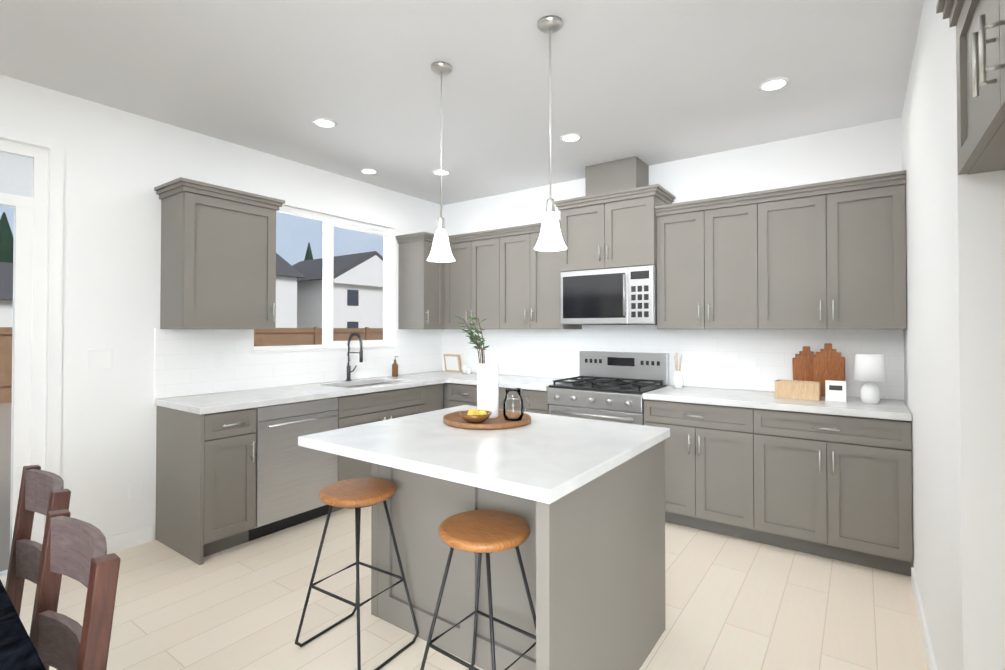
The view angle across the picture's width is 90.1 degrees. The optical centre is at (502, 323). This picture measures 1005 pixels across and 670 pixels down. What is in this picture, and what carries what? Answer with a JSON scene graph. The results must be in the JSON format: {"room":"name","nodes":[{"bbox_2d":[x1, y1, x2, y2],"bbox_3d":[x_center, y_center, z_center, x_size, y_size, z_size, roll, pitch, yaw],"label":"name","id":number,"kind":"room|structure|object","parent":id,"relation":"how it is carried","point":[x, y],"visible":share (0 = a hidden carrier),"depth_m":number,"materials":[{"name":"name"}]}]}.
{"room":"dining room and kitchen","nodes":[
{"label":"dining room and kitchen","id":0,"kind":"room"},
{"bbox_2d":[0,74,439,538],"bbox_3d":[-2.927,0.029,2.482,0.140,2.740,7.880,-1,-1,35],"label":"wall","id":1,"kind":"structure","parent":0,"point":[119,165],"depth_m":3.13,"materials":[{"name":"white paint"}]},
{"bbox_2d":[0,126,63,582],"bbox_3d":[-3.153,0.165,2.119,0.112,2.460,1.970,-1,-1,35],"label":"door frame","id":2,"kind":"structure","parent":1,"relation":"attached to","point":[24,181],"depth_m":2.83,"materials":[{"name":"white wood"}]},
{"bbox_2d":[106,525,153,553],"bbox_3d":[-2.403,1.357,3.068,0.014,0.100,0.470,-1,-1,35],"label":"baseboard","id":3,"kind":"structure","parent":1,"relation":"attached to","point":[126,540],"depth_m":3.15,"materials":[{"name":"white wood"}]},
{"bbox_2d":[158,184,277,328],"bbox_3d":[-1.937,-0.400,3.451,0.347,0.883,0.600,-1,-1,35],"label":"upper cabinet","id":4,"kind":"object","parent":1,"relation":"attached to","point":[218,249],"depth_m":3.28,"materials":[{"name":"grey wood"}]},
{"bbox_2d":[154,329,441,398],"bbox_3d":[-1.467,0.279,4.398,0.008,0.455,2.760,-1,-1,35],"label":"tile backsplash","id":5,"kind":"structure","parent":1,"relation":"attached to","point":[179,370],"depth_m":3.81,"materials":[{"name":"white tile"}]},
{"bbox_2d":[251,205,395,352],"bbox_3d":[-1.521,-0.357,4.414,0.112,1.180,1.450,-1,-1,35],"label":"window","id":6,"kind":"structure","parent":1,"relation":"in","point":[330,223],"depth_m":4.43,"materials":[{"name":"white"}]},
{"bbox_2d":[366,355,372,366],"bbox_3d":[-1.244,0.352,4.698,0.004,0.110,0.070,-1,-1,35],"label":"outlet","id":7,"kind":"object","parent":1,"relation":"attached to","point":[369,358],"depth_m":4.70,"materials":[{"name":"white plastic"}]},
{"bbox_2d":[398,236,445,328],"bbox_3d":[-0.780,-0.381,5.021,0.409,0.883,0.320,-1,-1,35],"label":"upper cabinet","id":8,"kind":"object","parent":1,"relation":"attached to","point":[421,282],"depth_m":4.91,"materials":[{"name":"grey wood"}]},
{"bbox_2d":[0,0,923,204],"bbox_3d":[0.468,-1.420,0.079,8.480,0.100,7.880,-1,-1,35],"label":"ceiling","id":9,"kind":"structure","parent":0,"point":[650,82],"depth_m":2.70,"materials":[{"name":"white paint"}]},
{"bbox_2d":[312,118,336,127],"bbox_3d":[-1.181,-1.326,3.329,0.154,0.007,0.154,0,-1,26],"label":"recessed light","id":10,"kind":"object","parent":9,"relation":"in","point":[320,122],"depth_m":3.33,"materials":[{"name":"white plastic"}]},
{"bbox_2d":[359,168,377,173],"bbox_3d":[-1.157,-1.313,4.344,0.154,0.007,0.154,0,-1,26],"label":"recessed light","id":11,"kind":"object","parent":9,"relation":"in","point":[364,170],"depth_m":4.34,"materials":[{"name":"white plastic"}]},
{"bbox_2d":[427,62,454,261],"bbox_3d":[-0.320,-0.832,2.617,0.150,1.012,0.150,-1,-1,35],"label":"pendant lamp","id":12,"kind":"object","parent":9,"relation":"hanging from","point":[440,251],"visible":1,"depth_m":2.59,"materials":[{"name":"white glass"}]},
{"bbox_2d":[433,169,449,175],"bbox_3d":[-0.532,-1.313,4.377,0.154,0.007,0.154,0,-1,8],"label":"recessed light","id":13,"kind":"object","parent":9,"relation":"in","point":[437,172],"depth_m":4.37,"materials":[{"name":"white plastic"}]},
{"bbox_2d":[534,15,566,250],"bbox_3d":[0.213,-0.837,2.239,0.150,1.012,0.150,-1,-1,35],"label":"pendant lamp","id":14,"kind":"object","parent":9,"relation":"hanging from","point":[550,238],"visible":1,"depth_m":2.22,"materials":[{"name":"white glass"}]},
{"bbox_2d":[560,133,581,141],"bbox_3d":[0.490,-1.323,3.587,0.154,0.007,0.154,0,-1,8],"label":"recessed light","id":15,"kind":"object","parent":9,"relation":"in","point":[572,137],"depth_m":3.58,"materials":[{"name":"white plastic"}]},
{"bbox_2d":[758,77,789,91],"bbox_3d":[1.517,-1.332,2.806,0.154,0.007,0.154,0,-1,26],"label":"recessed light","id":16,"kind":"object","parent":9,"relation":"in","point":[773,84],"depth_m":2.80,"materials":[{"name":"white plastic"}]},
{"bbox_2d":[2,506,927,669],"bbox_3d":[0.468,1.399,0.044,8.480,0.060,7.880,-1,-1,35],"label":"floor","id":17,"kind":"structure","parent":0,"point":[733,603],"depth_m":2.44,"materials":[{"name":"beige wood"}]},
{"bbox_2d":[0,580,45,669],"bbox_3d":[-1.709,1.003,0.921,2.100,0.755,1.075,-1,-1,39],"label":"dining table","id":18,"kind":"object","parent":17,"relation":"on","point":[18,651],"depth_m":0.98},
{"bbox_2d":[5,465,70,616],"bbox_3d":[-1.493,0.920,1.309,0.453,0.932,0.509,-1,-1,35],"label":"dining chair","id":19,"kind":"object","parent":17,"relation":"on","point":[43,492],"visible":0.5,"depth_m":1.56,"materials":[{"name":"brown wood"}]},
{"bbox_2d":[29,509,120,669],"bbox_3d":[-1.053,0.915,0.908,0.453,0.932,0.509,-1,-1,35],"label":"dining chair","id":20,"kind":"object","parent":17,"relation":"on","point":[75,548],"visible":1,"depth_m":1.12,"materials":[{"name":"brown wood"}]},
{"bbox_2d":[155,407,255,564],"bbox_3d":[-1.913,0.971,3.234,0.619,0.876,0.334,-1,-1,35],"label":"base cabinet","id":21,"kind":"object","parent":17,"relation":"on","point":[206,464],"depth_m":3.07,"materials":[{"name":"grey wood"}]},
{"bbox_2d":[155,375,446,414],"bbox_3d":[-1.392,0.522,3.951,0.642,0.040,2.126,-1,-1,35],"label":"countertop","id":22,"kind":"structure","parent":21,"relation":"on","point":[211,404],"depth_m":3.51,"materials":[{"name":"white stone"}]},
{"bbox_2d":[345,332,362,380],"bbox_3d":[-1.277,0.293,4.406,0.211,0.429,0.106,-1,-1,35],"label":"faucet","id":23,"kind":"object","parent":22,"relation":"on","point":[360,352],"visible":1,"depth_m":4.41,"materials":[{"name":"metal"}]},
{"bbox_2d":[339,379,386,386],"bbox_3d":[-1.150,0.633,4.278,0.420,0.198,0.700,-1,-1,35],"label":"sink","id":24,"kind":"object","parent":22,"relation":"in","point":[380,380],"depth_m":4.41,"materials":[{"name":"silver metal"}]},
{"bbox_2d":[392,356,397,376],"bbox_3d":[-1.034,0.416,4.836,0.065,0.194,0.060,-1,-1,35],"label":"soap bottle","id":25,"kind":"object","parent":22,"relation":"on","point":[394,369],"visible":1,"depth_m":4.81,"materials":[{"name":"brown glass"}]},
{"bbox_2d":[248,397,337,540],"bbox_3d":[-1.575,0.978,3.575,0.569,0.870,0.610,-1,-1,35],"label":"dishwasher","id":26,"kind":"object","parent":17,"relation":"on","point":[293,478],"visible":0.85,"depth_m":3.39,"materials":[{"name":"silver metal"}]},
{"bbox_2d":[295,478,418,669],"bbox_3d":[-0.627,1.056,2.180,0.403,0.680,0.342,0,-1,32],"label":"stool","id":27,"kind":"object","parent":17,"relation":"on","point":[357,494],"visible":1,"depth_m":2.14,"materials":[{"name":"brown wood"}]},
{"bbox_2d":[311,387,426,512],"bbox_3d":[-1.196,0.984,4.241,0.617,0.876,0.908,-1,-1,35],"label":"base cabinet","id":28,"kind":"object","parent":17,"relation":"on","point":[353,410],"depth_m":3.94,"materials":[{"name":"grey wood"}]},
{"bbox_2d":[427,383,446,411],"bbox_3d":[-0.876,0.989,4.690,0.617,0.876,0.315,-1,-1,35],"label":"base cabinet","id":29,"kind":"object","parent":17,"relation":"on","point":[437,395],"depth_m":4.59,"materials":[{"name":"grey wood"}]},
{"bbox_2d":[447,383,454,407],"bbox_3d":[-0.556,0.994,5.065,0.702,0.876,0.617,-1,-1,35],"label":"base cabinet","id":30,"kind":"object","parent":17,"relation":"on","point":[450,386],"depth_m":4.63,"materials":[{"name":"grey wood"}]},
{"bbox_2d":[455,383,476,406],"bbox_3d":[-0.138,0.990,4.767,0.445,0.876,0.617,-1,-1,35],"label":"base cabinet","id":31,"kind":"object","parent":17,"relation":"on","point":[464,395],"depth_m":4.53,"materials":[{"name":"grey wood"}]},
{"bbox_2d":[420,510,535,669],"bbox_3d":[-0.063,1.050,1.766,0.414,0.680,0.356,-1,-1,35],"label":"stool","id":32,"kind":"object","parent":17,"relation":"on","point":[480,532],"visible":1,"depth_m":1.75,"materials":[{"name":"brown wood"}]},
{"bbox_2d":[298,405,669,669],"bbox_3d":[-0.041,0.939,2.221,1.230,0.915,1.125,-1,-1,35],"label":"kitchen island","id":33,"kind":"object","parent":17,"relation":"on","point":[584,498],"visible":0.88,"depth_m":1.98,"materials":[{"name":"grey wood"}]},
{"bbox_2d":[443,409,530,429],"bbox_3d":[-0.075,0.470,2.468,0.430,0.026,0.430,-1,-1,35],"label":"tray","id":34,"kind":"object","parent":33,"relation":"on","point":[454,419],"visible":0.69,"depth_m":2.37,"materials":[{"name":"brown wood"}]},
{"bbox_2d":[459,409,491,423],"bbox_3d":[-0.128,0.439,2.377,0.156,0.060,0.156,-1,-1,35],"label":"fruit bowl","id":35,"kind":"object","parent":34,"relation":"on","point":[474,416],"visible":1,"depth_m":2.34,"materials":[{"name":"brown wood"}]},
{"bbox_2d":[454,316,498,418],"bbox_3d":[-0.133,0.216,2.550,0.235,0.509,0.243,-1,-1,35],"label":"vase","id":36,"kind":"object","parent":34,"relation":"on","point":[487,386],"visible":0.98,"depth_m":2.48,"materials":[{"name":"white ceramic"}]},
{"bbox_2d":[503,388,529,420],"bbox_3d":[0.069,0.394,2.434,0.146,0.150,0.104,-1,-1,35],"label":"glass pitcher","id":37,"kind":"object","parent":34,"relation":"on","point":[506,417],"visible":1,"depth_m":2.42,"materials":[{"name":"clear glass"}]},
{"bbox_2d":[499,387,549,413],"bbox_3d":[0.246,0.987,4.493,0.738,0.876,0.617,-1,-1,35],"label":"base cabinet","id":38,"kind":"object","parent":17,"relation":"on","point":[538,400],"depth_m":4.15,"materials":[{"name":"grey wood"}]},
{"bbox_2d":[415,371,573,390],"bbox_3d":[-0.155,0.532,4.769,1.705,0.040,0.642,-1,-1,35],"label":"countertop","id":39,"kind":"structure","parent":38,"relation":"on","point":[526,383],"depth_m":4.54,"materials":[{"name":"white stone"}]},
{"bbox_2d":[443,354,461,371],"bbox_3d":[-0.535,0.427,5.367,0.220,0.188,0.046,-1,-1,35],"label":"picture frame","id":40,"kind":"object","parent":39,"relation":"on","point":[452,363],"visible":0.98,"depth_m":5.35,"materials":[{"name":"brown wood"}]},
{"bbox_2d":[464,366,470,373],"bbox_3d":[-0.344,0.481,5.117,0.048,0.070,0.047,-1,-1,35],"label":"jar","id":41,"kind":"object","parent":39,"relation":"on","point":[466,369],"depth_m":5.10,"materials":[{"name":"white ceramic"}]},
{"bbox_2d":[548,351,668,424],"bbox_3d":[0.843,0.831,4.022,0.780,1.175,0.674,-1,-1,35],"label":"range","id":42,"kind":"object","parent":17,"relation":"on","point":[611,386],"visible":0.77,"depth_m":3.96,"materials":[{"name":"silver metal"}]},
{"bbox_2d":[644,399,766,543],"bbox_3d":[1.497,0.976,3.601,0.767,0.876,0.617,-1,-1,35],"label":"base cabinet","id":43,"kind":"object","parent":17,"relation":"on","point":[716,457],"depth_m":3.31,"materials":[{"name":"grey wood"}]},
{"bbox_2d":[767,411,912,575],"bbox_3d":[2.053,0.971,3.205,0.837,0.876,0.617,-1,-1,35],"label":"base cabinet","id":44,"kind":"object","parent":17,"relation":"on","point":[822,477],"depth_m":2.90,"materials":[{"name":"grey wood"}]},
{"bbox_2d":[643,385,910,422],"bbox_3d":[1.782,0.515,3.388,1.484,0.040,0.642,-1,-1,35],"label":"countertop","id":45,"kind":"structure","parent":44,"relation":"on","point":[714,397],"depth_m":3.16,"materials":[{"name":"white stone"}]},
{"bbox_2d":[673,354,682,387],"bbox_3d":[1.360,0.361,3.892,0.080,0.280,0.079,-1,-1,35],"label":"vase","id":46,"kind":"object","parent":45,"relation":"on","point":[677,379],"visible":1,"depth_m":3.87,"materials":[{"name":"white ceramic"}]},
{"bbox_2d":[775,379,820,400],"bbox_3d":[1.942,0.439,3.304,0.250,0.110,0.140,-1,-1,35],"label":"crate","id":47,"kind":"object","parent":45,"relation":"on","point":[798,390],"visible":1,"depth_m":3.25,"materials":[{"name":"beige wood"}]},
{"bbox_2d":[792,343,844,396],"bbox_3d":[2.140,0.317,3.406,0.305,0.362,0.144,-1,-1,35],"label":"cutting boards","id":48,"kind":"object","parent":45,"relation":"on","point":[827,362],"visible":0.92,"depth_m":3.37,"materials":[{"name":"brown wood"}]},
{"bbox_2d":[825,380,845,401],"bbox_3d":[2.113,0.429,3.182,0.110,0.129,0.070,-1,-1,35],"label":"card stand","id":49,"kind":"object","parent":45,"relation":"on","point":[835,391],"visible":1,"depth_m":3.16,"materials":[{"name":"white ceramic"}]},
{"bbox_2d":[854,354,886,403],"bbox_3d":[2.256,0.341,3.081,0.164,0.300,0.164,-1,-1,35],"label":"light","id":50,"kind":"object","parent":45,"relation":"on","point":[870,368],"visible":1,"depth_m":3.04,"materials":[{"name":"white ceramic"}]},
{"bbox_2d":[442,117,903,399],"bbox_3d":[2.715,0.038,3.212,8.480,2.740,0.140,-1,-1,35],"label":"wall","id":51,"kind":"structure","parent":0,"point":[873,148],"depth_m":3.79,"materials":[{"name":"white paint"}]},
{"bbox_2d":[446,232,505,328],"bbox_3d":[-0.222,-0.381,4.970,0.798,0.883,0.410,-1,-1,35],"label":"upper cabinet","id":52,"kind":"object","parent":51,"relation":"attached to","point":[476,279],"depth_m":4.82,"materials":[{"name":"grey wood"}]},
{"bbox_2d":[506,228,581,328],"bbox_3d":[0.321,-0.386,4.622,0.730,0.883,0.347,-1,-1,35],"label":"upper cabinet","id":53,"kind":"object","parent":51,"relation":"attached to","point":[533,278],"depth_m":4.46,"materials":[{"name":"grey wood"}]},
{"bbox_2d":[558,188,673,271],"bbox_3d":[0.929,-0.709,4.161,0.800,0.548,0.398,-1,-1,35],"label":"upper cabinet","id":54,"kind":"object","parent":51,"relation":"attached to","point":[608,232],"depth_m":3.97,"materials":[{"name":"grey wood"}]},
{"bbox_2d":[561,265,656,324],"bbox_3d":[0.912,-0.209,4.132,0.790,0.446,0.455,-1,-1,35],"label":"microwave","id":55,"kind":"object","parent":54,"relation":"attached to","point":[620,296],"visible":1,"depth_m":3.95,"materials":[{"name":"silver metal"}]},
{"bbox_2d":[582,156,649,199],"bbox_3d":[0.961,-1.171,4.212,0.440,0.293,0.288,-1,-1,35],"label":"vent duct","id":56,"kind":"object","parent":51,"relation":"attached to","point":[617,177],"depth_m":4.06,"materials":[{"name":"grey wood"}]},
{"bbox_2d":[442,329,903,399],"bbox_3d":[0.953,0.278,4.374,3.979,0.455,0.008,-1,-1,35],"label":"tile backsplash","id":57,"kind":"structure","parent":51,"relation":"attached to","point":[713,358],"depth_m":3.93,"materials":[{"name":"white tile"}]},
{"bbox_2d":[657,196,769,328],"bbox_3d":[1.575,-0.397,3.728,0.750,0.883,0.347,-1,-1,35],"label":"upper cabinet","id":58,"kind":"object","parent":51,"relation":"attached to","point":[713,270],"depth_m":3.57,"materials":[{"name":"grey wood"}]},
{"bbox_2d":[770,176,906,328],"bbox_3d":[2.127,-0.402,3.335,0.847,0.883,0.347,-1,-1,35],"label":"upper cabinet","id":59,"kind":"object","parent":51,"relation":"attached to","point":[822,256],"depth_m":3.14,"materials":[{"name":"grey wood"}]},
{"bbox_2d":[901,0,1004,669],"bbox_3d":[3.357,0.006,0.565,4.360,2.740,3.425,-1,-1,35],"label":"wall","id":60,"kind":"structure","parent":0,"point":[954,366],"depth_m":1.52,"materials":[{"name":"white paint"}]},
{"bbox_2d":[911,567,937,669],"bbox_3d":[1.727,1.344,2.031,0.014,0.100,1.584,-1,-1,35],"label":"baseboard","id":61,"kind":"structure","parent":60,"relation":"attached to","point":[928,649],"depth_m":2.20,"materials":[{"name":"white"}]},
{"bbox_2d":[946,0,1004,174],"bbox_3d":[1.223,-0.648,0.803,0.617,0.453,1.061,-1,-1,35],"label":"upper cabinet","id":62,"kind":"object","parent":60,"relation":"attached to","point":[980,24],"depth_m":1.19,"materials":[{"name":"grey wood"}]},
{"label":"outside","id":63,"kind":"structure","parent":0,"visible":0},
{"bbox_2d":[0,402,11,571],"bbox_3d":[-19.344,2.203,31.109,59.860,0.100,100.000,-1,-1,35],"label":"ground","id":64,"kind":"structure","parent":63,"point":[5,464],"depth_m":5.80,"materials":[{"name":"grey concrete"}]},
{"bbox_2d":[0,212,382,402],"bbox_3d":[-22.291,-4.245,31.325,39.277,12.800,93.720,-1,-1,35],"label":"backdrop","id":65,"kind":"object","parent":64,"relation":"on","point":[304,286],"depth_m":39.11,"materials":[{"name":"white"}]}
]}

